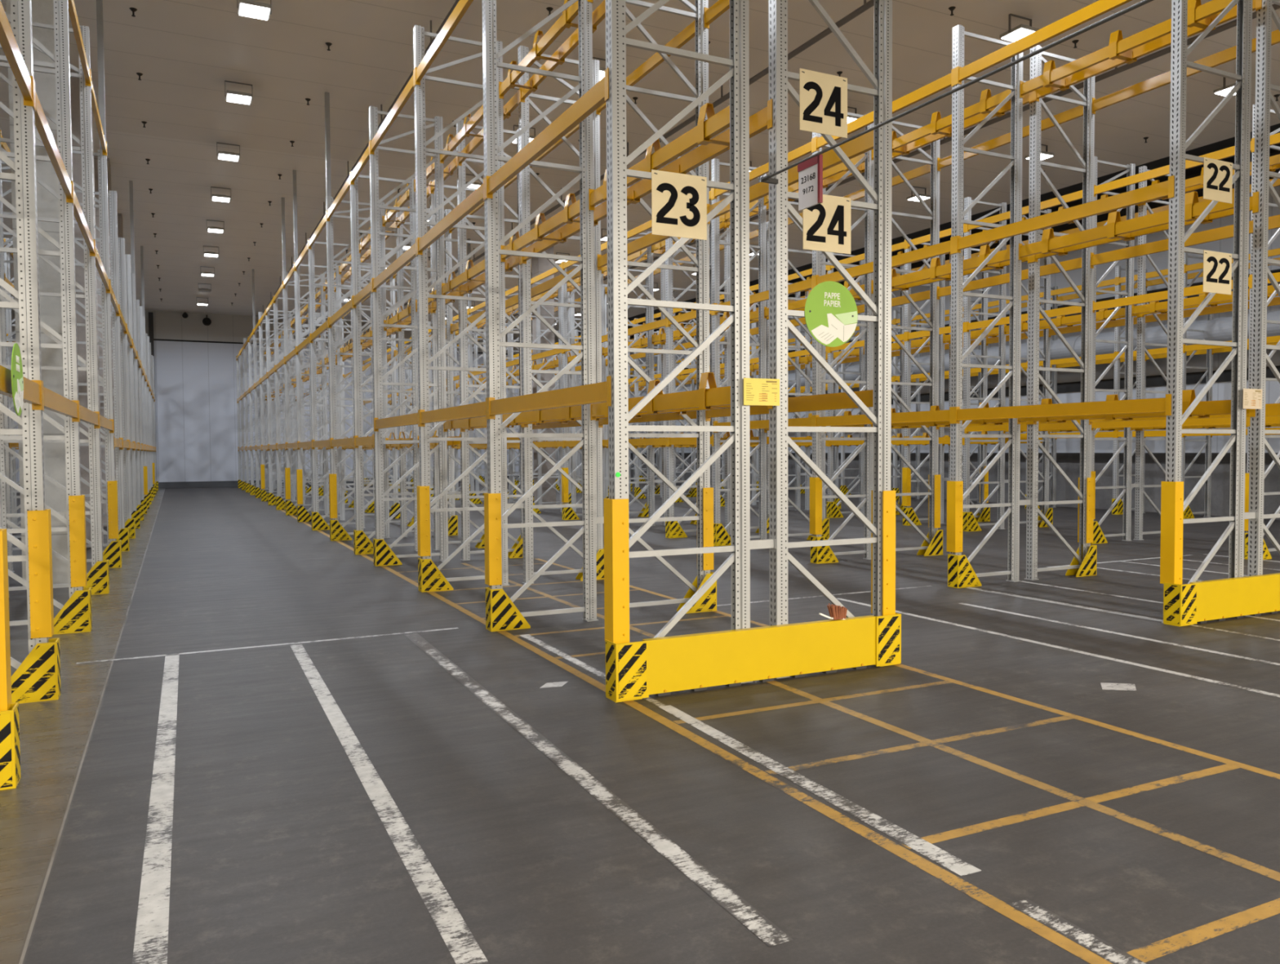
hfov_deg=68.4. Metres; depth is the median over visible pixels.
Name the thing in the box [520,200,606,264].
beam
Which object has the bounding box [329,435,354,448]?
beam
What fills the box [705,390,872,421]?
beam
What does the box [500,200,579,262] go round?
beam
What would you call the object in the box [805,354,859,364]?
beam
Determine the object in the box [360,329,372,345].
beam
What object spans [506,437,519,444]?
beam
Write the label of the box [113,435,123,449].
beam
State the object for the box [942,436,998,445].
beam
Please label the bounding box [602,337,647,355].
beam
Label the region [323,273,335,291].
beam
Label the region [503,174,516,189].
beam
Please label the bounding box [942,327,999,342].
beam
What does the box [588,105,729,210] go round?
beam
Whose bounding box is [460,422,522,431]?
beam
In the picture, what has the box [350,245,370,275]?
beam
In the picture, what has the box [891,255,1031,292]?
beam
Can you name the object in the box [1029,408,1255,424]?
beam
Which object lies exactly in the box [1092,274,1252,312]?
beam
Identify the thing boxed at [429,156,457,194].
beam
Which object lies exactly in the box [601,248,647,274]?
beam
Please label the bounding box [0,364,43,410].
beam
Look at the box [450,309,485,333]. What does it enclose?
beam
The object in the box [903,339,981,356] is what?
beam
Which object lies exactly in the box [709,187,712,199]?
beam
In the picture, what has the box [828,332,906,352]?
beam
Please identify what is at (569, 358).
beam
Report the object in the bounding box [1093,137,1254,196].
beam
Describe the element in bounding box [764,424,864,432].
beam
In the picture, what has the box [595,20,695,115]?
beam
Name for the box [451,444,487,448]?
beam
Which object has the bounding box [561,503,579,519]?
guard
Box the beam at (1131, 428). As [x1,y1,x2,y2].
[1130,423,1279,431]
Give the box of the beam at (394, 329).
[371,322,397,340]
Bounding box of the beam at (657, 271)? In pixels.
[653,253,696,275]
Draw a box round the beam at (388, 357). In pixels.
[386,353,391,360]
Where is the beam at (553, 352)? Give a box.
[531,348,562,360]
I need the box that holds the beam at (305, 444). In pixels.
[297,440,311,449]
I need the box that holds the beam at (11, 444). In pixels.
[8,435,18,448]
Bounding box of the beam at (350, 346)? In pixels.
[340,342,352,356]
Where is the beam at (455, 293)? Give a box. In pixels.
[431,286,458,312]
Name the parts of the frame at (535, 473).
frame steel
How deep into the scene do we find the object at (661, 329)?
20.65 m
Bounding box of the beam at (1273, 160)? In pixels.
[1185,154,1279,188]
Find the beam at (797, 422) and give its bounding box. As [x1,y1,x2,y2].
[713,415,813,432]
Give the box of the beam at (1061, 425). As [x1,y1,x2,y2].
[964,422,1079,433]
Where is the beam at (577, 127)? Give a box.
[529,124,579,168]
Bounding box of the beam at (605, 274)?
[569,271,607,291]
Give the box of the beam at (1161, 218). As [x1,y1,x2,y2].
[1018,193,1234,260]
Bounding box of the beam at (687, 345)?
[653,340,696,355]
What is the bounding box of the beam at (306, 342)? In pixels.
[295,336,310,355]
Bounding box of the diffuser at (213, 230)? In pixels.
[208,228,222,233]
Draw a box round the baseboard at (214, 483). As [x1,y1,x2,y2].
[16,474,580,490]
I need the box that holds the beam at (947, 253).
[891,253,950,268]
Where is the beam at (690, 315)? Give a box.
[666,303,712,327]
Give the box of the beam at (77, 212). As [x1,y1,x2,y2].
[73,183,95,257]
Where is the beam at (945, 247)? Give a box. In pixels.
[813,236,954,287]
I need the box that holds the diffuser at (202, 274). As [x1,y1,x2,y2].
[201,273,213,276]
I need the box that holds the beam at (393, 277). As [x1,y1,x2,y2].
[392,262,410,278]
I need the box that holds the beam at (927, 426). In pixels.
[825,425,929,432]
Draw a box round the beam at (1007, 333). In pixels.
[950,332,1009,341]
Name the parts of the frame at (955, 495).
plate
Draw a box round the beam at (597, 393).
[487,375,610,419]
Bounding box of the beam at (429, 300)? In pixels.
[415,289,436,311]
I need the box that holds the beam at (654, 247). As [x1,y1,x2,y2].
[651,236,680,253]
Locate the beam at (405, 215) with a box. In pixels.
[395,182,430,228]
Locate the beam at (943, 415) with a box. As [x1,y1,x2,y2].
[813,406,953,426]
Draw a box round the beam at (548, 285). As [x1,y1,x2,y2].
[530,267,580,297]
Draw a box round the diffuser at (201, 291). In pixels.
[199,289,210,292]
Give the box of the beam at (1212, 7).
[1019,0,1236,97]
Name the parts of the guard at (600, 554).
plate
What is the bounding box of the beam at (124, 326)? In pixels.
[120,309,127,333]
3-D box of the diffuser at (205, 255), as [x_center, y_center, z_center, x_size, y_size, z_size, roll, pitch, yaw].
[-14.152,-7.476,31.104,0.390,0.014,0.390,-1,2,-26]
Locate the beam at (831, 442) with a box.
[828,436,905,446]
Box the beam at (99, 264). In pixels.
[95,246,111,293]
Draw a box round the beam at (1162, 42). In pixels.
[1032,0,1262,102]
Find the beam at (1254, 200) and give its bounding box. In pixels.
[1031,191,1258,262]
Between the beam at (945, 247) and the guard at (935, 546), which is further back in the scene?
the guard at (935, 546)
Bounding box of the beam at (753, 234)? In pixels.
[719,229,758,250]
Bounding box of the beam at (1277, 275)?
[1267,271,1279,284]
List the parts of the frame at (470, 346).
ceiling post, frame steel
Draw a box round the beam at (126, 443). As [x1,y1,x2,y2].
[123,440,129,449]
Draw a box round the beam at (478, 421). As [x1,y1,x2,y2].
[443,416,486,431]
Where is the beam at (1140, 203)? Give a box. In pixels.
[1022,203,1140,235]
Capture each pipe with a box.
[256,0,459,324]
[367,0,874,329]
[472,4,1279,332]
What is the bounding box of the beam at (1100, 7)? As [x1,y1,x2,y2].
[954,0,1132,84]
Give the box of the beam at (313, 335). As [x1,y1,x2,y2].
[309,317,328,342]
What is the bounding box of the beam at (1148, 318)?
[1048,313,1167,337]
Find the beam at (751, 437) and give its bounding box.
[720,436,759,444]
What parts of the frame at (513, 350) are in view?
frame steel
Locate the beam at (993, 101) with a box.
[871,89,1011,159]
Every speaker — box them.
[182,311,187,318]
[202,315,211,325]
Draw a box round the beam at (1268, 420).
[1265,415,1279,423]
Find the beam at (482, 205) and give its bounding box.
[448,201,484,233]
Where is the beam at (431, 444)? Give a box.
[417,435,438,448]
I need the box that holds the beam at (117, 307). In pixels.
[110,281,119,315]
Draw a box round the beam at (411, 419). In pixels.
[373,409,418,431]
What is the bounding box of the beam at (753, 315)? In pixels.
[720,310,758,324]
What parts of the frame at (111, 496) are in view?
ceiling post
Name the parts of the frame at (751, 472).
frame steel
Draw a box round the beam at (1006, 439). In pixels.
[974,437,1008,444]
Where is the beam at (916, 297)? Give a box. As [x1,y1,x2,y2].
[856,290,929,313]
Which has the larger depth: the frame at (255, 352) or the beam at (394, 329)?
the frame at (255, 352)
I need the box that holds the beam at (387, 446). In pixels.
[385,438,413,448]
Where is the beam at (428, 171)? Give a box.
[413,161,435,191]
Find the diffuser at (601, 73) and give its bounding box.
[599,71,604,80]
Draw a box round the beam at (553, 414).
[502,404,581,426]
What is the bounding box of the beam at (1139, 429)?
[1137,426,1231,431]
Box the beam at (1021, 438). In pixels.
[985,437,1042,445]
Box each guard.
[0,702,20,790]
[10,637,61,703]
[53,587,92,634]
[83,559,109,595]
[91,539,121,568]
[103,527,129,551]
[124,518,135,538]
[131,510,140,528]
[136,504,143,520]
[140,499,146,514]
[143,495,149,508]
[146,492,151,504]
[149,488,153,500]
[151,486,155,497]
[237,480,241,488]
[241,481,245,490]
[245,483,249,492]
[249,484,255,495]
[254,487,261,497]
[261,489,267,501]
[267,493,275,505]
[275,496,285,510]
[285,500,297,515]
[297,505,311,522]
[305,484,311,493]
[311,511,329,530]
[318,485,323,496]
[329,519,352,541]
[344,490,347,502]
[348,500,354,507]
[353,529,373,555]
[364,501,374,512]
[373,538,402,566]
[389,502,399,518]
[407,515,413,526]
[417,557,453,592]
[448,515,457,535]
[469,493,482,503]
[475,533,484,548]
[479,475,484,483]
[485,586,530,631]
[506,487,516,498]
[507,534,523,558]
[533,502,541,513]
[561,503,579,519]
[568,493,571,504]
[575,547,604,581]
[576,483,582,493]
[604,640,648,702]
[634,487,646,498]
[637,502,648,516]
[639,475,645,481]
[654,484,659,493]
[665,516,687,538]
[673,492,683,502]
[676,571,716,613]
[685,487,697,497]
[689,513,697,524]
[713,523,730,546]
[720,493,724,506]
[755,518,768,533]
[800,483,804,493]
[806,518,829,540]
[810,536,838,564]
[826,497,840,509]
[826,501,843,518]
[840,485,850,494]
[874,613,901,666]
[892,488,899,500]
[895,500,903,515]
[902,506,921,525]
[916,529,942,555]
[947,554,981,588]
[962,511,981,531]
[974,506,990,522]
[1037,507,1053,527]
[1065,544,1097,577]
[1090,520,1107,544]
[1111,498,1123,515]
[1163,582,1197,626]
[1182,505,1194,519]
[1244,533,1271,559]
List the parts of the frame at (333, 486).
ceiling post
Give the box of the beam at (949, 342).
[891,341,951,351]
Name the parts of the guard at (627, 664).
plate, foot plate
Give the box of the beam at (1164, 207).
[1054,204,1168,237]
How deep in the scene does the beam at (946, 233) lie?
20.11 m
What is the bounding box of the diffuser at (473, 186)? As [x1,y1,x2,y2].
[467,184,479,188]
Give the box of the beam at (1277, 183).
[1198,178,1279,202]
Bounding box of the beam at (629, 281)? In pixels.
[604,275,639,293]
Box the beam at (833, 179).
[787,162,864,201]
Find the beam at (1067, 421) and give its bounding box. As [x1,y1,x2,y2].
[936,419,1079,429]
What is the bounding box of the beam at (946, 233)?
[906,223,965,248]
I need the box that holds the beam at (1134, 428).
[1048,428,1159,433]
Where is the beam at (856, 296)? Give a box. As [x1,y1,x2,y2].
[795,295,857,311]
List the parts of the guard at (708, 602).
plate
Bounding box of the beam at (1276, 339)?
[1182,335,1279,353]
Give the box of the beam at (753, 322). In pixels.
[725,315,768,330]
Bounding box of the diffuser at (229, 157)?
[218,153,238,161]
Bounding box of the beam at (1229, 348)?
[1211,342,1278,355]
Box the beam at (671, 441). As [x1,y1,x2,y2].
[666,434,713,446]
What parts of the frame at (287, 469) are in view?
ceiling post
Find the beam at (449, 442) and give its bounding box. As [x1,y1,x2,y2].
[433,434,461,447]
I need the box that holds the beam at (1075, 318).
[1004,307,1125,334]
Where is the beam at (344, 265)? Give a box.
[338,254,351,274]
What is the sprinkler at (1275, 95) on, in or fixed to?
attached to the ceiling
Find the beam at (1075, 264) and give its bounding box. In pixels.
[937,257,1081,299]
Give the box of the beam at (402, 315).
[383,306,411,330]
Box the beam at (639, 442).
[628,437,667,446]
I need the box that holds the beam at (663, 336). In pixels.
[651,325,696,343]
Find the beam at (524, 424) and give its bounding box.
[522,415,604,426]
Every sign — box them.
[11,342,23,416]
[651,169,706,239]
[797,154,822,210]
[799,68,847,137]
[803,194,850,253]
[804,280,857,346]
[1203,157,1232,204]
[1203,249,1231,294]
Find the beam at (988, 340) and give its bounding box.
[986,330,1043,345]
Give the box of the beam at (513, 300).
[505,294,518,309]
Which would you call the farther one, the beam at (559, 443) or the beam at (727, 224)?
the beam at (559, 443)
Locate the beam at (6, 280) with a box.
[4,273,14,297]
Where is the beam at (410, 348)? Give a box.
[394,345,411,356]
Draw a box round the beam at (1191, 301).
[1131,284,1279,315]
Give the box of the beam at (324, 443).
[311,440,329,448]
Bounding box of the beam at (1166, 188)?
[953,175,1174,253]
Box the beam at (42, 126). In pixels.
[34,80,74,204]
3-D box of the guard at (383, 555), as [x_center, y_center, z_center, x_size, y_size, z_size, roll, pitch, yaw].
[-3.789,1.045,14.150,0.392,0.400,0.172,-1,2,-26]
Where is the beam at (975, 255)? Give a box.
[911,252,979,271]
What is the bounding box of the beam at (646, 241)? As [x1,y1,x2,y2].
[597,232,670,270]
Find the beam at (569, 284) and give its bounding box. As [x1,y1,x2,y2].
[560,276,580,290]
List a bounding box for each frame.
[0,0,53,669]
[0,0,87,626]
[0,22,102,591]
[0,128,14,572]
[0,528,11,711]
[1,160,22,550]
[3,211,21,537]
[3,237,21,528]
[6,0,68,586]
[70,68,103,547]
[71,0,118,562]
[74,189,124,546]
[96,237,131,534]
[96,253,136,524]
[118,180,140,506]
[120,299,143,511]
[139,306,147,497]
[140,245,149,492]
[145,333,151,489]
[147,336,152,487]
[149,342,155,484]
[151,355,155,483]
[152,355,156,481]
[235,356,261,486]
[240,351,268,488]
[243,337,276,491]
[248,336,283,492]
[252,269,291,497]
[258,311,295,500]
[265,310,311,504]
[266,358,291,485]
[271,352,297,489]
[273,295,323,506]
[278,340,305,491]
[281,197,328,514]
[289,340,311,491]
[292,169,354,519]
[292,332,323,497]
[301,315,330,500]
[308,238,374,528]
[315,312,346,500]
[320,300,353,508]
[324,92,400,537]
[333,277,373,513]
[350,170,435,551]
[350,266,398,519]
[362,360,389,479]
[368,106,462,561]
[370,247,413,528]
[386,345,413,486]
[387,375,398,484]
[389,361,412,482]
[395,206,454,537]
[396,344,413,482]
[404,357,413,484]
[411,343,433,475]
[413,25,524,586]
[428,321,460,491]
[429,180,487,550]
[445,338,470,490]
[453,320,484,495]
[456,120,522,560]
[466,239,509,500]
[467,332,484,487]
[477,364,484,477]
[482,0,604,622]
[483,323,514,492]
[505,288,537,503]
[506,312,533,502]
[506,360,519,482]
[506,383,519,480]
[513,350,533,480]
[517,44,603,583]
[517,364,533,482]
[531,282,572,512]
[531,353,533,475]
[535,292,571,505]
[555,356,557,479]
[555,364,581,484]
[556,355,579,487]
[560,261,608,516]
[569,287,608,511]
[574,329,582,483]
[579,351,582,483]
[603,0,775,683]
[607,335,635,494]
[607,342,631,486]
[608,231,663,525]
[625,0,713,607]
[626,269,648,513]
[630,366,635,481]
[634,318,662,497]
[634,330,659,492]
[638,360,657,483]
[660,239,697,525]
[665,219,727,532]
[672,299,697,498]
[675,321,695,494]
[675,356,684,484]
[690,362,697,479]
[709,313,724,497]
[711,158,768,539]
[720,348,753,497]
[721,344,724,479]
[724,221,768,534]
[751,303,759,505]
[756,337,759,481]
[768,0,895,678]
[787,188,825,536]
[787,282,807,510]
[800,331,812,485]
[804,291,838,510]
[809,111,873,559]
[827,252,864,515]
[840,330,859,493]
[890,120,940,551]
[890,265,904,511]
[893,310,920,498]
[902,238,950,524]
[946,24,1031,582]
[948,248,988,517]
[961,300,981,502]
[962,196,1008,529]
[1019,208,1051,523]
[1024,44,1094,580]
[1026,284,1057,507]
[1090,155,1139,541]
[1112,266,1146,513]
[1133,165,1169,540]
[1160,0,1257,623]
[1181,253,1213,517]
[1244,103,1279,551]
[1247,0,1279,613]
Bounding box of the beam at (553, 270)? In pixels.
[530,262,561,284]
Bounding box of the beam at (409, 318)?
[397,302,431,331]
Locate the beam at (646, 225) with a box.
[626,220,651,239]
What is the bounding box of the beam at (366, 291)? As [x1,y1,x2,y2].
[351,279,371,308]
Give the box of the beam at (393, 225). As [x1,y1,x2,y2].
[370,218,395,254]
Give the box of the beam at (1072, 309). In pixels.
[964,306,1081,332]
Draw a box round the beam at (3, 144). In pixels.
[0,129,10,151]
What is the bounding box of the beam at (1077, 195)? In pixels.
[965,190,1082,231]
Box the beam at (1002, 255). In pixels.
[871,248,1009,293]
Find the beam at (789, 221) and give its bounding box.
[787,212,803,225]
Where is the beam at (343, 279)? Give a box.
[333,267,350,292]
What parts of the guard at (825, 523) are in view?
plate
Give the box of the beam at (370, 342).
[351,339,372,356]
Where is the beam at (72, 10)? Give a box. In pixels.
[67,0,91,88]
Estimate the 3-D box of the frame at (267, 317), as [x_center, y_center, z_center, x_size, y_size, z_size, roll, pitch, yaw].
[-11.376,-2.416,30.558,1.314,6.300,0.100,-1,2,-26]
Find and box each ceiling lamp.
[196,297,208,305]
[198,283,211,292]
[200,266,214,276]
[203,245,218,257]
[206,219,224,233]
[210,186,231,202]
[216,142,239,161]
[224,80,253,104]
[236,0,271,20]
[403,238,409,249]
[465,173,482,188]
[511,124,536,143]
[555,252,569,262]
[592,57,605,80]
[600,228,607,240]
[653,282,659,291]
[749,244,758,255]
[847,106,858,123]
[906,186,930,201]
[1000,13,1039,41]
[1024,143,1053,159]
[1213,77,1235,96]
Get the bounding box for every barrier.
[642,615,875,696]
[1189,573,1279,623]
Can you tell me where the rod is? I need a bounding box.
[760,0,1153,184]
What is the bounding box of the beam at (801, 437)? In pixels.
[790,436,812,444]
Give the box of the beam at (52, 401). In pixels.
[42,381,79,422]
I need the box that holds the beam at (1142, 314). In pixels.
[1139,293,1278,317]
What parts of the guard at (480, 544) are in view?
plate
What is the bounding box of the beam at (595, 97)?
[484,67,608,199]
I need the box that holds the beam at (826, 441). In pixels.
[796,440,828,446]
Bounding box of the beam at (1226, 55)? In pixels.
[1092,29,1279,114]
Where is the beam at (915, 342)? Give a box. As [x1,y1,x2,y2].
[863,337,929,354]
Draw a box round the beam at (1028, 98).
[892,91,1032,159]
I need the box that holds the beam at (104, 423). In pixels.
[99,414,114,433]
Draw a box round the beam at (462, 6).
[413,0,473,85]
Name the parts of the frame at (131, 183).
ceiling post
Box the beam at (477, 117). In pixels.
[440,104,483,164]
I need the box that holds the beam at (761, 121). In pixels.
[626,98,772,205]
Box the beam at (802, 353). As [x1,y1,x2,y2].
[787,346,828,357]
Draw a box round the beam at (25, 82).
[0,0,35,109]
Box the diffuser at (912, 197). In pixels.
[907,195,929,201]
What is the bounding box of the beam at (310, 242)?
[307,212,326,248]
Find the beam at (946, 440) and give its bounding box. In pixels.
[905,436,964,445]
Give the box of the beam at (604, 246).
[561,240,607,271]
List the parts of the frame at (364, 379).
frame steel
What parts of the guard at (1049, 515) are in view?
plate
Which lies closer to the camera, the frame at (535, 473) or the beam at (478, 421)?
the beam at (478, 421)
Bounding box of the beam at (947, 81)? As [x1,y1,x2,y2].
[813,68,955,151]
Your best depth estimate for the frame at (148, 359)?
36.05 m
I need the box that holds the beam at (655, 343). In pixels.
[632,341,662,348]
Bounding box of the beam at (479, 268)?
[441,259,484,295]
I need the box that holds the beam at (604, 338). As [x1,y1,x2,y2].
[562,334,608,353]
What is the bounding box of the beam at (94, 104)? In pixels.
[90,71,106,155]
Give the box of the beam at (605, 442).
[563,440,608,448]
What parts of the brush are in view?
brush handle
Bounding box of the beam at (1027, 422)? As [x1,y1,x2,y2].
[905,421,1029,426]
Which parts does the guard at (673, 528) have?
plate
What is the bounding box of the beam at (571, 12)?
[498,0,577,99]
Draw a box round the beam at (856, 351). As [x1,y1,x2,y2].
[799,348,859,364]
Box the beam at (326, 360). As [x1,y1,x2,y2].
[324,355,336,364]
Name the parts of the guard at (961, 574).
plate, plate, plate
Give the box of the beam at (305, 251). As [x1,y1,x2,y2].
[293,243,308,271]
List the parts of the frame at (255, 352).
ceiling post, frame steel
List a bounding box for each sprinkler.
[128,7,137,17]
[136,72,142,80]
[305,97,311,105]
[325,42,332,50]
[546,7,553,16]
[632,97,638,104]
[948,6,955,15]
[1071,40,1079,48]
[1273,93,1279,101]
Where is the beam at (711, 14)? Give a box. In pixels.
[704,0,729,28]
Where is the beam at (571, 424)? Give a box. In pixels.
[532,421,581,429]
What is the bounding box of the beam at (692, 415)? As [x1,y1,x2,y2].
[598,410,696,427]
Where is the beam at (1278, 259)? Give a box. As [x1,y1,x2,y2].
[1248,257,1279,269]
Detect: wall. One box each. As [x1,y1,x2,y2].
[11,309,581,484]
[629,151,1279,519]
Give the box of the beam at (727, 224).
[724,202,768,228]
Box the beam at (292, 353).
[284,348,295,364]
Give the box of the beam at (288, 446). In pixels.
[285,442,297,449]
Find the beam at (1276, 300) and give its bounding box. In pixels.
[1183,297,1279,317]
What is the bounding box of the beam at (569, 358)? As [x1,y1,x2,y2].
[561,355,577,364]
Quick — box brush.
[818,603,847,620]
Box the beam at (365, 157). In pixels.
[350,142,369,184]
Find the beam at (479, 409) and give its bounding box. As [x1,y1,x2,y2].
[418,397,487,426]
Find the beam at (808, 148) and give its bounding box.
[712,137,813,199]
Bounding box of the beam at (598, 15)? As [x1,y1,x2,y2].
[519,0,605,102]
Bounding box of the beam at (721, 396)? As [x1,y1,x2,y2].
[590,386,730,420]
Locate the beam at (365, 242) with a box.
[359,234,370,253]
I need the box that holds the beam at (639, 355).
[605,352,645,366]
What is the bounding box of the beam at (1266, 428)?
[1182,427,1279,437]
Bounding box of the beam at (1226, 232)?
[1090,214,1279,268]
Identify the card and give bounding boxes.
[743,377,779,405]
[1242,388,1262,408]
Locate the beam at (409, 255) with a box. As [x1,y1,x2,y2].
[371,239,417,292]
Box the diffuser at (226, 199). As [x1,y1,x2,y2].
[212,196,229,202]
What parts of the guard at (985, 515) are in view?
plate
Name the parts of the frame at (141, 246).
ceiling post, frame steel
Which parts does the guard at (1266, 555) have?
plate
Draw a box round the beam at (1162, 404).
[952,394,1171,423]
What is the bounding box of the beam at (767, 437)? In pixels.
[725,435,768,444]
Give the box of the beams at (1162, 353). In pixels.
[137,268,1206,451]
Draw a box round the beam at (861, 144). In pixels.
[706,130,873,223]
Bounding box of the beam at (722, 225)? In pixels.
[661,222,724,253]
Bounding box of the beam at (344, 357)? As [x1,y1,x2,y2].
[335,351,351,364]
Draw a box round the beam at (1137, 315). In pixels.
[1021,313,1139,332]
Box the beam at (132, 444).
[129,441,135,450]
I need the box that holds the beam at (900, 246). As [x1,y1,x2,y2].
[828,240,906,270]
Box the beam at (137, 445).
[135,442,139,450]
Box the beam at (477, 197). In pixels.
[416,177,485,255]
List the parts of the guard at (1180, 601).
plate, plate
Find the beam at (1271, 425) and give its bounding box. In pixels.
[1182,425,1279,428]
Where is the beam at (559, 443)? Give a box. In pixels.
[532,440,563,448]
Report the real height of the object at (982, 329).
0.290 m
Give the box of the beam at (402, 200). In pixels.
[382,189,409,226]
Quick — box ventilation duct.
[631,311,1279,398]
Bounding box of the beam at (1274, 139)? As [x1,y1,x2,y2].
[1269,133,1279,146]
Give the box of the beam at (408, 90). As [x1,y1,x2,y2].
[368,70,414,154]
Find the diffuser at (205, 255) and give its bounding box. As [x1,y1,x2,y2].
[204,253,217,257]
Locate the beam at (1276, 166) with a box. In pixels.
[1140,163,1279,205]
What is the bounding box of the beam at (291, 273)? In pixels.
[282,265,293,288]
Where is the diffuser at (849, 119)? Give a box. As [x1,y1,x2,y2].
[847,117,855,123]
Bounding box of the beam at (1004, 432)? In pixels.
[1003,427,1124,433]
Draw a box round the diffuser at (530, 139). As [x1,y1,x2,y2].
[512,137,533,143]
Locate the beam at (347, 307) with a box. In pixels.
[328,296,351,328]
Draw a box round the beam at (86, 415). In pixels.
[79,401,99,428]
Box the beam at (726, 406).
[635,404,773,415]
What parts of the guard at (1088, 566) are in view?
plate, plate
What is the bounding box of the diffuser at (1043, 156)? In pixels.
[1026,153,1053,159]
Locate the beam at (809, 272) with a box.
[787,265,828,280]
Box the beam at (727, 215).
[719,200,758,223]
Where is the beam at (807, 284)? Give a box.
[712,275,813,315]
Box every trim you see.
[14,333,515,355]
[148,311,156,464]
[630,268,1279,381]
[630,453,1279,463]
[891,365,1279,404]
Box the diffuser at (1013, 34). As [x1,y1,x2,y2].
[1001,28,1034,41]
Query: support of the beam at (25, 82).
attached to the frame at (5, 651)
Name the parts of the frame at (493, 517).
plate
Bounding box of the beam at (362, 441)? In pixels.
[354,434,374,448]
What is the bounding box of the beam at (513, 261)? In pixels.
[458,250,520,296]
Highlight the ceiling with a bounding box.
[0,0,1279,333]
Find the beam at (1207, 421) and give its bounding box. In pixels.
[1091,417,1249,430]
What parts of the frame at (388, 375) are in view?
frame steel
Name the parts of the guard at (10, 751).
plate, plate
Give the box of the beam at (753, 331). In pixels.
[720,327,758,342]
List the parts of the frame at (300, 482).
ceiling post, frame steel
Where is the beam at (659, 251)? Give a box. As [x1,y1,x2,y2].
[626,248,661,266]
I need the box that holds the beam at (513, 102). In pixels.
[457,89,519,166]
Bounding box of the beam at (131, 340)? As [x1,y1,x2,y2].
[127,328,133,347]
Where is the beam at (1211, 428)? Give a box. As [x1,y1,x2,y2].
[1210,428,1279,437]
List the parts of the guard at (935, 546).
plate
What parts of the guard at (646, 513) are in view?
plate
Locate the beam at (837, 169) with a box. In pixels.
[764,153,864,205]
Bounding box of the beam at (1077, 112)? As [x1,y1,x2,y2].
[937,105,1083,171]
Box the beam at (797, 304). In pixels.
[764,284,864,318]
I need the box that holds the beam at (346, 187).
[325,172,350,221]
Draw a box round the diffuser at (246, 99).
[226,93,251,104]
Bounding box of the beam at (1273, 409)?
[1088,403,1279,424]
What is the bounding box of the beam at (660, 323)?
[627,316,666,336]
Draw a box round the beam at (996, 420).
[871,418,1008,426]
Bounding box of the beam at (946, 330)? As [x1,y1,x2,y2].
[905,322,964,341]
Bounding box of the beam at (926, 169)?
[843,164,930,200]
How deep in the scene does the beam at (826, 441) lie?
23.96 m
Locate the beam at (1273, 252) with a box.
[1183,248,1279,273]
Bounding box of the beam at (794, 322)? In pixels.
[789,317,806,326]
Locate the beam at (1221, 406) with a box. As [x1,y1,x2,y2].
[1017,400,1231,424]
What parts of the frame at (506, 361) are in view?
frame steel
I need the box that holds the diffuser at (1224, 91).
[1214,86,1235,96]
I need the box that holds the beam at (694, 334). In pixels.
[662,329,725,344]
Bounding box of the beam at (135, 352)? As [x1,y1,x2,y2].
[133,342,137,359]

